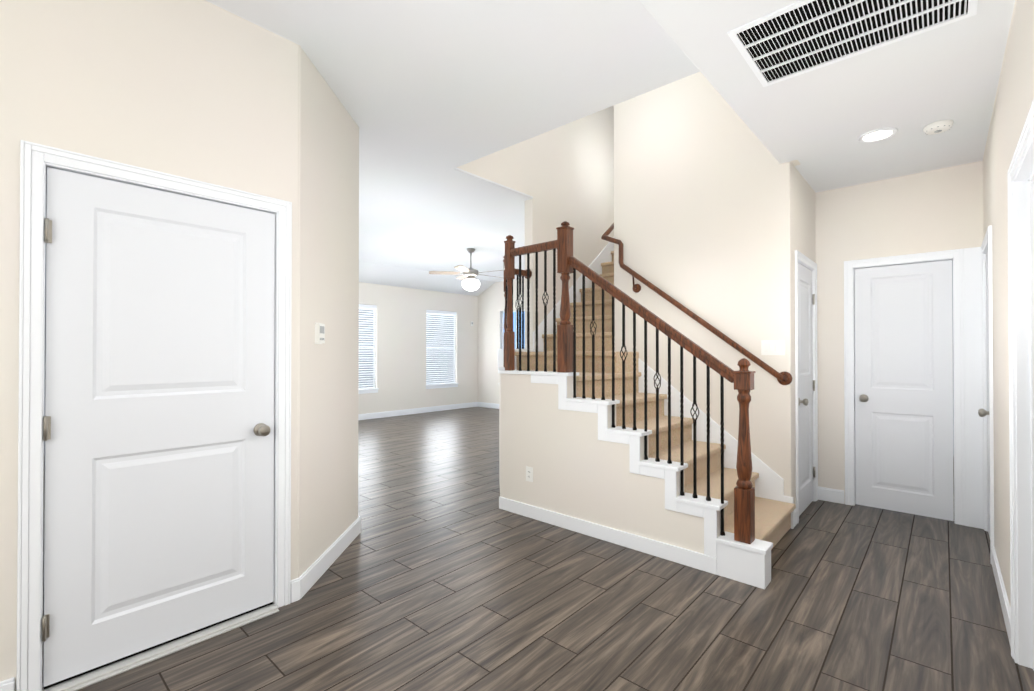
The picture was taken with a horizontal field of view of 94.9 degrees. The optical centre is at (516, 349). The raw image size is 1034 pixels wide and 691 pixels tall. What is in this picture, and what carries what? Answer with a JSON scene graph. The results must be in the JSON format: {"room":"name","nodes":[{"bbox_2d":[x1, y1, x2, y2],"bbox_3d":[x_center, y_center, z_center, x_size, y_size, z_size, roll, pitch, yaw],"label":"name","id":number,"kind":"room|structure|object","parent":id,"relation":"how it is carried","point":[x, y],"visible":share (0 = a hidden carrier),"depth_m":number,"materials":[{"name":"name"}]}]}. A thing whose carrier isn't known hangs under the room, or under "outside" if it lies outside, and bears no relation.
{"room":"house entrance hall","nodes":[
{"label":"house entrance hall","id":0,"kind":"room"},
{"bbox_2d":[429,248,501,290],"bbox_3d":[-0.704,-1.269,7.624,1.279,0.670,1.258,0,-1,42],"label":"ceiling fan","id":1,"kind":"object","parent":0,"point":[470,282],"visible":1,"depth_m":7.53,"materials":[{"name":"silver metal"}]},
{"bbox_2d":[0,0,1033,690],"bbox_3d":[-0.608,-1.198,4.119,10.840,5.100,10.980,0,-1,42],"label":"wall","id":2,"kind":"structure","parent":0,"point":[394,152],"depth_m":3.03,"materials":[{"name":"paint"}]},
{"bbox_2d":[16,140,291,690],"bbox_3d":[-1.562,0.279,2.171,0.174,2.119,0.993,0,-1,42],"label":"door frame","id":3,"kind":"structure","parent":2,"relation":"attached to","point":[36,160],"depth_m":1.84,"materials":[{"name":"white paint"},{"name":"wood"}]},
{"bbox_2d":[42,167,274,686],"bbox_3d":[-1.543,0.301,2.141,0.114,2.015,0.866,0,-1,42],"label":"entry door","id":4,"kind":"structure","parent":2,"relation":"in","point":[158,428],"depth_m":2.09,"materials":[{"name":"white paint"}]},
{"bbox_2d":[315,322,324,343],"bbox_3d":[-1.157,-0.092,2.790,0.026,0.124,0.090,0,0,1],"label":"thermostat","id":5,"kind":"object","parent":2,"relation":"attached to","point":[319,333],"visible":1,"depth_m":2.76,"materials":[{"name":"white plastic"}]},
{"bbox_2d":[359,304,378,393],"bbox_3d":[-3.131,-0.005,9.248,0.120,1.755,0.930,0,-1,42],"label":"window blinds","id":6,"kind":"object","parent":2,"relation":"attached to","point":[367,346],"visible":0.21,"depth_m":9.44,"materials":[{"name":"white plastic"}]},
{"bbox_2d":[425,310,458,388],"bbox_3d":[-1.725,0.005,10.813,0.120,1.755,0.940,0,-1,42],"label":"window blinds","id":7,"kind":"object","parent":2,"relation":"attached to","point":[440,348],"visible":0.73,"depth_m":10.82,"materials":[{"name":"white plastic"}]},
{"bbox_2d":[502,311,503,348],"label":"window","id":8,"kind":"structure","parent":2,"relation":"in","point":[502,311],"depth_m":11.15,"materials":[{"name":"white glass"}]},
{"bbox_2d":[0,402,1010,690],"bbox_3d":[-1.302,1.298,4.713,8.710,0.117,10.720,0,-1,42],"label":"baseboard","id":9,"kind":"structure","parent":2,"relation":"attached to","point":[308,578],"depth_m":2.95,"materials":[{"name":"white wood"}]},
{"bbox_2d":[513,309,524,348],"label":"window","id":10,"kind":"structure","parent":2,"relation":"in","point":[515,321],"depth_m":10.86,"materials":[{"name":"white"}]},
{"bbox_2d":[498,237,793,588],"bbox_3d":[1.986,-0.952,5.410,2.790,4.626,4.910,0,-1,42],"label":"trim","id":11,"kind":"structure","parent":2,"relation":"attached to","point":[727,555],"depth_m":3.33,"materials":[{"name":"white wood"}]},
{"bbox_2d":[798,263,814,515],"bbox_3d":[2.437,0.323,3.979,0.105,2.033,0.651,0,-1,42],"label":"door","id":12,"kind":"structure","parent":2,"relation":"in","point":[806,381],"depth_m":4.01,"materials":[{"name":"white paint"}]},
{"bbox_2d":[795,250,817,522],"bbox_3d":[2.384,0.292,4.016,0.140,2.119,0.780,0,-1,42],"label":"door frame","id":13,"kind":"structure","parent":2,"relation":"attached to","point":[805,261],"depth_m":4.21,"materials":[{"name":"white wood"}]},
{"bbox_2d":[858,127,897,142],"bbox_3d":[2.397,-1.420,3.155,0.210,0.010,0.210,0,-1,42],"label":"recessed light","id":14,"kind":"object","parent":2,"relation":"attached to","point":[879,134],"visible":1,"depth_m":3.15,"materials":[{"name":"white"}]},
{"bbox_2d":[854,260,953,520],"bbox_3d":[3.147,0.322,3.889,0.624,2.033,0.105,0,-1,42],"label":"door","id":15,"kind":"structure","parent":2,"relation":"in","point":[903,393],"depth_m":3.89,"materials":[{"name":"white paint"}]},
{"bbox_2d":[844,225,993,563],"bbox_3d":[3.004,0.289,3.561,0.997,2.119,0.932,0,-1,42],"label":"door frame","id":16,"kind":"structure","parent":2,"relation":"attached to","point":[956,257],"depth_m":3.62,"materials":[{"name":"white wood"}]},
{"bbox_2d":[923,120,952,134],"bbox_3d":[2.680,-1.405,3.022,0.144,0.041,0.144,0,-1,42],"label":"smoke detector","id":17,"kind":"object","parent":2,"relation":"attached to","point":[938,127],"visible":0.98,"depth_m":2.99,"materials":[{"name":"white plastic"}]},
{"bbox_2d":[978,251,989,536],"bbox_3d":[3.237,0.318,3.273,0.105,2.033,0.669,0,-1,42],"label":"door","id":18,"kind":"structure","parent":2,"relation":"in","point":[982,412],"depth_m":3.42,"materials":[{"name":"white paint"}]},
{"bbox_2d":[1007,99,1033,670],"bbox_3d":[1.688,0.274,1.442,0.156,2.119,1.580,0,-1,42],"label":"door frame","id":19,"kind":"structure","parent":2,"relation":"attached to","point":[1020,174],"depth_m":2.01,"materials":[{"name":"white wood"}]},
{"bbox_2d":[42,407,1033,690],"bbox_3d":[-0.574,1.412,4.138,11.040,0.120,11.080,0,-1,42],"label":"floor","id":20,"kind":"structure","parent":0,"point":[444,571],"depth_m":2.44,"materials":[{"name":"brown wood"}]},
{"bbox_2d":[499,373,720,553],"bbox_3d":[0.730,0.778,3.918,2.640,1.145,0.989,0,-1,42],"label":"wall","id":21,"kind":"structure","parent":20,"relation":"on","point":[581,470],"depth_m":3.52,"materials":[{"name":"beige paint"}]},
{"bbox_2d":[526,466,532,481],"bbox_3d":[0.099,1.005,3.813,0.070,0.116,0.009,0,-1,42],"label":"duplex electrical outlet","id":22,"kind":"object","parent":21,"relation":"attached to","point":[529,474],"visible":1,"depth_m":3.81,"materials":[{"name":"white plastic"}]},
{"bbox_2d":[515,251,795,549],"bbox_3d":[1.647,-0.258,4.910,2.450,3.230,3.440,0,-1,42],"label":"stairs","id":23,"kind":"object","parent":20,"relation":"on","point":[773,521],"visible":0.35,"depth_m":3.86,"materials":[{"name":"beige carpet"}]},
{"bbox_2d":[503,221,792,543],"bbox_3d":[0.908,-0.180,4.167,2.570,2.625,1.570,0,-1,42],"label":"railing","id":24,"kind":"object","parent":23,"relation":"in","point":[741,379],"visible":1,"depth_m":3.42,"materials":[{"name":"brown wood"}]},
{"bbox_2d":[761,340,784,354],"bbox_3d":[1.974,-0.011,3.663,0.166,0.116,0.015,0,-1,42],"label":"switch plate","id":25,"kind":"object","parent":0,"point":[772,347],"visible":1,"depth_m":3.66,"materials":[{"name":"white plastic"}]},
{"bbox_2d":[727,0,977,86],"bbox_3d":[1.452,-1.427,2.082,0.830,0.010,0.580,0,-1,42],"label":"air vent grille","id":26,"kind":"object","parent":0,"point":[800,37],"visible":1,"depth_m":2.12,"materials":[{"name":"white metal"}]}
]}

